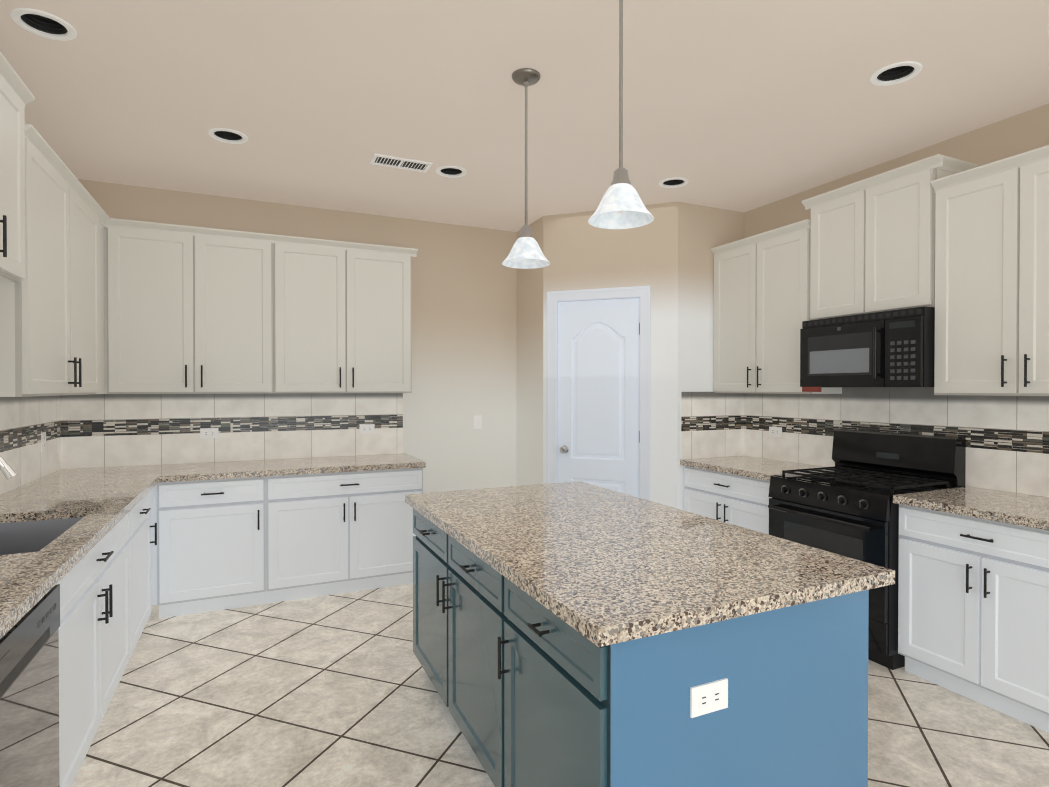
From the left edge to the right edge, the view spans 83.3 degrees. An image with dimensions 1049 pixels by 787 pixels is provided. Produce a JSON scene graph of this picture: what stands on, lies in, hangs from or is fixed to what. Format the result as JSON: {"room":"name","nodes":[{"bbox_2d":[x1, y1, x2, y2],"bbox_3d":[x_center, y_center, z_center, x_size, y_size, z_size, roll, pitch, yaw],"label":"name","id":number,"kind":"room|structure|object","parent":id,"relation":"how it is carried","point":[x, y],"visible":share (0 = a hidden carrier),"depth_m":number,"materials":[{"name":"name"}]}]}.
{"room":"kitchen","nodes":[
{"label":"kitchen","id":0,"kind":"room"},
{"bbox_2d":[75,179,516,492],"bbox_3d":[-1.568,-0.020,4.716,3.445,2.870,0.100,0,1,-25],"label":"wall","id":1,"kind":"structure","parent":0,"point":[464,317],"depth_m":5.06,"materials":[{"name":"beige paint"}]},
{"bbox_2d":[61,393,402,468],"bbox_3d":[-2.062,0.245,4.431,2.307,0.515,0.008,0,1,-25],"label":"tile","id":2,"kind":"structure","parent":1,"relation":"attached to","point":[107,430],"depth_m":4.36,"materials":[{"name":"tile"}]},
{"bbox_2d":[200,428,218,438],"bbox_3d":[-2.303,0.291,4.312,0.118,0.074,0.008,0,1,-25],"label":"electrical outlet","id":3,"kind":"object","parent":2,"relation":"attached to","point":[209,432],"visible":1,"depth_m":4.31,"materials":[{"name":"white plastic"}]},
{"bbox_2d":[360,424,374,433],"bbox_3d":[-1.276,0.287,4.784,0.118,0.074,0.008,0,1,-25],"label":"electrical outlet","id":4,"kind":"object","parent":2,"relation":"attached to","point":[366,428],"visible":1,"depth_m":4.78,"materials":[{"name":"white plastic"}]},
{"bbox_2d":[474,415,481,428],"bbox_3d":[-0.409,0.252,5.188,0.074,0.118,0.012,0,1,-25],"label":"switch plate","id":5,"kind":"object","parent":1,"relation":"attached to","point":[477,421],"visible":1,"depth_m":5.19,"materials":[{"name":"white plastic"}]},
{"bbox_2d":[0,0,1048,231],"bbox_3d":[0.713,-1.497,1.325,4.970,0.140,8.145,0,1,-25],"label":"ceiling","id":6,"kind":"structure","parent":0,"point":[741,105],"depth_m":2.83,"materials":[{"name":"paint"}]},
{"bbox_2d":[10,8,76,40],"bbox_3d":[-1.867,-1.474,2.294,0.204,0.093,0.204,0,1,-25],"label":"recessed light","id":7,"kind":"object","parent":6,"relation":"in","point":[43,24],"visible":0.83,"depth_m":2.32,"materials":[{"name":"white paint"}]},
{"bbox_2d":[208,128,247,143],"bbox_3d":[-1.659,-1.482,3.303,0.204,0.093,0.204,0,1,-25],"label":"recessed light","id":8,"kind":"object","parent":6,"relation":"in","point":[226,135],"visible":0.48,"depth_m":3.34,"materials":[{"name":"white paint"}]},
{"bbox_2d":[370,153,432,172],"bbox_3d":[-0.773,-1.442,3.699,0.360,0.008,0.160,0,1,-25],"label":"ceiling vent","id":9,"kind":"object","parent":6,"relation":"in","point":[398,162],"visible":1,"depth_m":3.69,"materials":[{"name":"white metal"}]},
{"bbox_2d":[435,166,466,177],"bbox_3d":[-0.477,-1.486,3.845,0.204,0.093,0.204,0,1,-25],"label":"recessed light","id":10,"kind":"object","parent":6,"relation":"in","point":[451,171],"visible":0.69,"depth_m":3.89,"materials":[{"name":"white paint"}]},
{"bbox_2d":[502,68,549,268],"bbox_3d":[0.007,-1.013,2.674,0.220,0.850,0.220,0,1,-25],"label":"pendant light","id":11,"kind":"object","parent":6,"relation":"hanging from","point":[526,252],"visible":1,"depth_m":2.66,"materials":[{"name":"white glass"}]},
{"bbox_2d":[588,0,653,228],"bbox_3d":[0.324,-1.007,1.984,0.220,0.850,0.220,0,1,-25],"label":"pendant light","id":12,"kind":"object","parent":6,"relation":"hanging from","point":[621,205],"visible":1,"depth_m":1.98,"materials":[{"name":"white glass"}]},
{"bbox_2d":[658,177,688,187],"bbox_3d":[1.024,-1.488,4.051,0.204,0.093,0.204,0,1,-25],"label":"recessed light","id":13,"kind":"object","parent":6,"relation":"in","point":[674,182],"visible":0.48,"depth_m":4.09,"materials":[{"name":"white paint"}]},
{"bbox_2d":[869,61,922,85],"bbox_3d":[1.667,-1.476,2.651,0.204,0.093,0.204,0,1,-25],"label":"recessed light","id":14,"kind":"object","parent":6,"relation":"in","point":[896,73],"visible":0.73,"depth_m":2.69,"materials":[{"name":"white paint"}]},
{"bbox_2d":[517,217,542,485],"bbox_3d":[0.087,-0.023,5.121,0.100,2.870,0.545,0,1,-25],"label":"wall","id":15,"kind":"structure","parent":0,"point":[529,376],"depth_m":5.08,"materials":[{"name":"beige paint"}]},
{"bbox_2d":[72,583,1048,786],"bbox_3d":[0.713,1.493,1.349,4.970,0.100,8.145,0,1,-25],"label":"floor","id":16,"kind":"structure","parent":0,"point":[336,690],"depth_m":2.61,"materials":[{"name":"tile"}]},
{"bbox_2d":[0,584,59,786],"bbox_3d":[-1.556,1.008,1.373,0.629,0.868,0.602,0,1,-25],"label":"dishwasher","id":17,"kind":"object","parent":16,"relation":"on","point":[29,698],"visible":0.96,"depth_m":1.56,"materials":[{"name":"black"}]},
{"bbox_2d":[0,513,99,608],"bbox_3d":[-1.972,0.667,2.230,0.430,0.210,0.799,0,1,-25],"label":"base cabinet","id":18,"kind":"object","parent":16,"relation":"on","point":[25,534],"depth_m":2.45,"materials":[{"name":"white paint"}]},
{"bbox_2d":[0,456,16,478],"bbox_3d":[-2.008,0.343,2.120,0.316,0.356,0.134,0,1,-25],"label":"faucet","id":19,"kind":"object","parent":18,"relation":"on","point":[7,471],"visible":1,"depth_m":2.13,"materials":[{"name":"silver metal"}]},
{"bbox_2d":[0,545,83,638],"bbox_3d":[-1.326,0.553,0.843,0.643,0.040,2.260,0,1,-25],"label":"countertop","id":20,"kind":"structure","parent":18,"relation":"on","point":[25,578],"depth_m":1.71,"materials":[{"name":"beige stone"}]},
{"bbox_2d":[59,557,131,786],"bbox_3d":[-1.972,1.126,2.223,0.618,0.620,1.261,0,1,-25],"label":"base cabinet","id":21,"kind":"object","parent":16,"relation":"on","point":[95,629],"depth_m":2.24,"materials":[{"name":"white paint"}]},
{"bbox_2d":[100,489,155,653],"bbox_3d":[-2.365,0.993,3.078,0.618,0.872,0.694,0,1,-25],"label":"base cabinet","id":22,"kind":"object","parent":16,"relation":"on","point":[116,553],"depth_m":3.16,"materials":[{"name":"white paint"}]},
{"bbox_2d":[156,477,275,618],"bbox_3d":[-2.111,0.985,4.077,0.657,0.872,0.617,0,1,-25],"label":"base cabinet","id":23,"kind":"object","parent":16,"relation":"on","point":[216,540],"depth_m":3.80,"materials":[{"name":"white paint"}]},
{"bbox_2d":[0,477,159,520],"bbox_3d":[-2.340,0.535,3.050,0.643,0.040,1.000,0,1,-25],"label":"countertop","id":24,"kind":"structure","parent":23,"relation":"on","point":[106,496],"depth_m":2.93,"materials":[{"name":"beige stone"}]},
{"bbox_2d":[276,469,422,601],"bbox_3d":[-1.376,0.982,4.415,1.105,0.872,0.617,0,1,-25],"label":"base cabinet","id":25,"kind":"object","parent":16,"relation":"on","point":[336,533],"depth_m":4.13,"materials":[{"name":"white paint"}]},
{"bbox_2d":[36,453,425,484],"bbox_3d":[-1.917,0.526,4.148,2.328,0.040,0.643,0,1,-25],"label":"countertop","id":26,"kind":"structure","parent":25,"relation":"on","point":[295,467],"depth_m":4.02,"materials":[{"name":"beige stone"}]},
{"bbox_2d":[405,501,868,786],"bbox_3d":[0.210,0.998,2.367,0.959,0.872,1.809,0,1,-25],"label":"kitchen island","id":27,"kind":"object","parent":16,"relation":"on","point":[575,634],"depth_m":1.62,"materials":[{"name":"blue paint"}]},
{"bbox_2d":[405,481,894,648],"bbox_3d":[0.245,0.540,2.382,1.028,0.040,1.861,0,1,-25],"label":"island countertop","id":28,"kind":"structure","parent":27,"relation":"on","point":[623,568],"depth_m":1.85,"materials":[{"name":"beige stone"}]},
{"bbox_2d":[680,464,771,534],"bbox_3d":[1.669,0.983,4.234,0.618,0.872,0.875,0,1,-25],"label":"base cabinet","id":29,"kind":"object","parent":16,"relation":"on","point":[742,501],"depth_m":4.06,"materials":[{"name":"white paint"}]},
{"bbox_2d":[680,456,826,479],"bbox_3d":[1.658,0.525,4.225,0.643,0.040,0.878,0,1,-25],"label":"countertop","id":30,"kind":"structure","parent":29,"relation":"on","point":[758,468],"depth_m":4.15,"materials":[{"name":"beige stone"}]},
{"bbox_2d":[768,429,965,669],"bbox_3d":[1.952,0.833,3.457,0.730,1.185,0.750,0,1,-25],"label":"gas range","id":31,"kind":"object","parent":16,"relation":"on","point":[845,505],"visible":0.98,"depth_m":3.29,"materials":[{"name":"black metal"}]},
{"bbox_2d":[898,504,1048,732],"bbox_3d":[2.341,0.995,2.772,0.618,0.872,0.803,0,1,-25],"label":"base cabinet","id":32,"kind":"object","parent":16,"relation":"on","point":[973,593],"depth_m":2.67,"materials":[{"name":"white paint"}]},
{"bbox_2d":[893,486,1048,531],"bbox_3d":[2.527,0.541,2.333,0.643,0.040,1.752,0,1,-25],"label":"countertop","id":33,"kind":"structure","parent":32,"relation":"on","point":[1022,510],"depth_m":2.78,"materials":[{"name":"beige stone"}]},
{"bbox_2d":[543,202,677,508],"bbox_3d":[0.677,-0.020,4.712,1.275,2.870,0.100,0,0,20],"label":"wall","id":34,"kind":"structure","parent":0,"point":[580,252],"depth_m":4.55,"materials":[{"name":"beige paint"}]},
{"bbox_2d":[547,285,650,500],"bbox_3d":[0.593,0.293,4.734,0.835,2.245,0.122,0,0,20],"label":"door frame","id":35,"kind":"structure","parent":34,"relation":"attached to","point":[642,293],"depth_m":4.66,"materials":[{"name":"white paint"}]},
{"bbox_2d":[558,298,639,497],"bbox_3d":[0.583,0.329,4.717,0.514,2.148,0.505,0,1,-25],"label":"pantry door","id":36,"kind":"structure","parent":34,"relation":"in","point":[599,393],"depth_m":4.70,"materials":[{"name":"white paint"}]},
{"bbox_2d":[677,202,743,510],"bbox_3d":[1.444,-0.019,4.663,0.665,2.870,0.100,0,1,-25],"label":"wall","id":37,"kind":"structure","parent":0,"point":[703,231],"depth_m":4.55,"materials":[{"name":"beige paint"}]},
{"bbox_2d":[681,392,743,458],"bbox_3d":[1.479,0.244,4.621,0.622,0.515,0.008,0,1,-25],"label":"tile","id":38,"kind":"object","parent":37,"relation":"attached to","point":[712,424],"visible":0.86,"depth_m":4.61,"materials":[{"name":"tile"}]},
{"bbox_2d":[744,103,1048,486],"bbox_3d":[2.926,-0.001,2.353,0.100,2.870,8.145,0,1,-25],"label":"wall","id":39,"kind":"structure","parent":0,"point":[1023,132],"depth_m":3.30,"materials":[{"name":"beige paint"}]},
{"bbox_2d":[711,219,841,393],"bbox_3d":[1.792,-0.564,4.277,0.348,1.126,0.876,0,1,-25],"label":"upper cabinet","id":40,"kind":"object","parent":39,"relation":"attached to","point":[760,280],"depth_m":4.16,"materials":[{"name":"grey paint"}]},
{"bbox_2d":[803,161,962,320],"bbox_3d":[2.135,-0.841,3.528,0.348,0.750,0.762,0,1,-25],"label":"upper cabinet","id":41,"kind":"object","parent":39,"relation":"attached to","point":[871,244],"depth_m":3.41,"materials":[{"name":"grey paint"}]},
{"bbox_2d":[800,306,934,391],"bbox_3d":[2.086,-0.235,3.510,0.451,0.452,0.754,0,1,-25],"label":"over-the-range microwave","id":42,"kind":"object","parent":41,"relation":"attached to","point":[893,348],"visible":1,"depth_m":3.34,"materials":[{"name":"black metal"}]},
{"bbox_2d":[744,387,1048,496],"bbox_3d":[2.471,0.235,3.216,0.008,0.555,3.390,0,1,-25],"label":"tile","id":43,"kind":"structure","parent":39,"relation":"attached to","point":[1007,443],"depth_m":3.48,"materials":[{"name":"tile"}]},
{"bbox_2d":[769,426,781,436],"bbox_3d":[1.894,0.289,4.454,0.008,0.074,0.118,0,1,-25],"label":"electrical outlet","id":44,"kind":"object","parent":43,"relation":"attached to","point":[775,431],"visible":1,"depth_m":4.45,"materials":[{"name":"white plastic"}]},
{"bbox_2d":[934,145,1048,395],"bbox_3d":[2.471,-0.552,2.822,0.328,1.126,0.799,0,1,-25],"label":"upper cabinet","id":45,"kind":"object","parent":39,"relation":"attached to","point":[961,247],"depth_m":2.86,"materials":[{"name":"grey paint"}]},
{"bbox_3d":[-1.500,0.016,0.321,0.100,2.870,8.145,0,1,-25],"label":"wall","id":46,"kind":"structure","parent":0,"visible":0},
{"bbox_2d":[0,395,60,494],"bbox_3d":[-2.127,0.266,1.819,0.008,0.515,4.687,0,1,-25],"label":"tile","id":47,"kind":"structure","parent":46,"relation":"attached to","point":[25,422],"depth_m":3.39,"materials":[{"name":"tile"}]},
{"bbox_2d":[41,432,45,451],"bbox_3d":[-2.940,0.296,3.609,0.008,0.118,0.074,0,1,-25],"label":"electrical outlet","id":48,"kind":"object","parent":47,"relation":"attached to","point":[43,441],"visible":0.96,"depth_m":3.60,"materials":[{"name":"white plastic"}]},
{"bbox_2d":[0,52,417,396],"bbox_3d":[-1.065,-0.613,2.303,2.345,1.255,4.693,0,1,-25],"label":"upper cabinet","id":49,"kind":"object","parent":46,"relation":"attached to","point":[95,298],"visible":1,"depth_m":3.93,"materials":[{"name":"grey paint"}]}
]}

